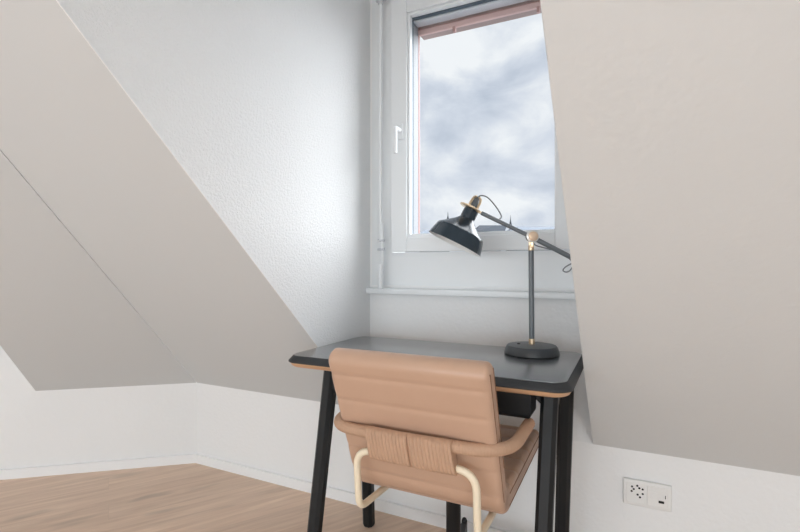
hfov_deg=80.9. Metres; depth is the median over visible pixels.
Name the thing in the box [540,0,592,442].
wall
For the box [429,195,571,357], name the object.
desk lamp
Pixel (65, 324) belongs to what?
ceiling
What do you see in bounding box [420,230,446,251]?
building
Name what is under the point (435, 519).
baseboard
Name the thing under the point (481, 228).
building
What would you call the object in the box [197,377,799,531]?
wall
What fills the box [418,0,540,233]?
blind
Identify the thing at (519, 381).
desk
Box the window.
[372,0,573,288]
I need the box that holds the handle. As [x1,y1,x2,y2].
[393,124,402,152]
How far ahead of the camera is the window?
1.97 m
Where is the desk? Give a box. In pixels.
[288,336,583,531]
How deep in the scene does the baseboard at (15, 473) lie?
2.36 m
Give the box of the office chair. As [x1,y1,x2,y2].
[329,348,538,531]
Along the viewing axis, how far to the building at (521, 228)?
213.00 m
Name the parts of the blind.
guide rail, rail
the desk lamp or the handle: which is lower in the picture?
the desk lamp
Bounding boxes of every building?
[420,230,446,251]
[476,225,505,231]
[507,227,554,250]
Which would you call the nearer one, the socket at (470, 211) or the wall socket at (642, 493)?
the wall socket at (642, 493)
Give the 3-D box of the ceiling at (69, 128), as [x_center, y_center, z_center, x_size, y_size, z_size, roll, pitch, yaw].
[-1.064,-0.396,1.332,1.021,2.025,2.129,0,0,26]
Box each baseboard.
[0,453,195,479]
[195,453,510,531]
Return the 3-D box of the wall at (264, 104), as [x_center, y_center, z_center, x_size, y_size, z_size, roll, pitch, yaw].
[-0.625,-0.419,1.122,0.050,2.071,2.138,0,0,26]
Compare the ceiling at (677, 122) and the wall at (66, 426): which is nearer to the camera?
the ceiling at (677, 122)
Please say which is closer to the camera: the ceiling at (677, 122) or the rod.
the ceiling at (677, 122)
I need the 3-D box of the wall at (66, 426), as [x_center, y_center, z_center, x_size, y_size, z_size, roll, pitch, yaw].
[-2.216,-0.215,2.298,2.307,2.500,0.160,0,0,-13]
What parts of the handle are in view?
lever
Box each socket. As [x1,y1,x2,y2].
[461,197,478,220]
[623,477,671,511]
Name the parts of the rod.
rod, crank arm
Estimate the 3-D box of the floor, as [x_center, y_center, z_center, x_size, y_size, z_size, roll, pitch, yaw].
[-1.579,1.095,-0.868,6.070,0.120,6.850,0,0,26]
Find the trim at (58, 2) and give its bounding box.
[56,0,317,346]
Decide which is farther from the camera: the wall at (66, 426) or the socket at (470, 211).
the wall at (66, 426)
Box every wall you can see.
[0,346,196,469]
[58,0,369,346]
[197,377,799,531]
[366,0,584,376]
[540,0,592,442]
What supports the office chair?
on the floor
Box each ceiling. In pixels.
[0,0,338,404]
[0,150,195,390]
[541,0,799,475]
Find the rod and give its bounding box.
[376,0,385,288]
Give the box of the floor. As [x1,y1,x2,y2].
[0,463,445,531]
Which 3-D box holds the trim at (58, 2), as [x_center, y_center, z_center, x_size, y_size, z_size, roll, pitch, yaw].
[-0.613,-0.374,1.087,0.004,1.980,2.088,0,0,26]

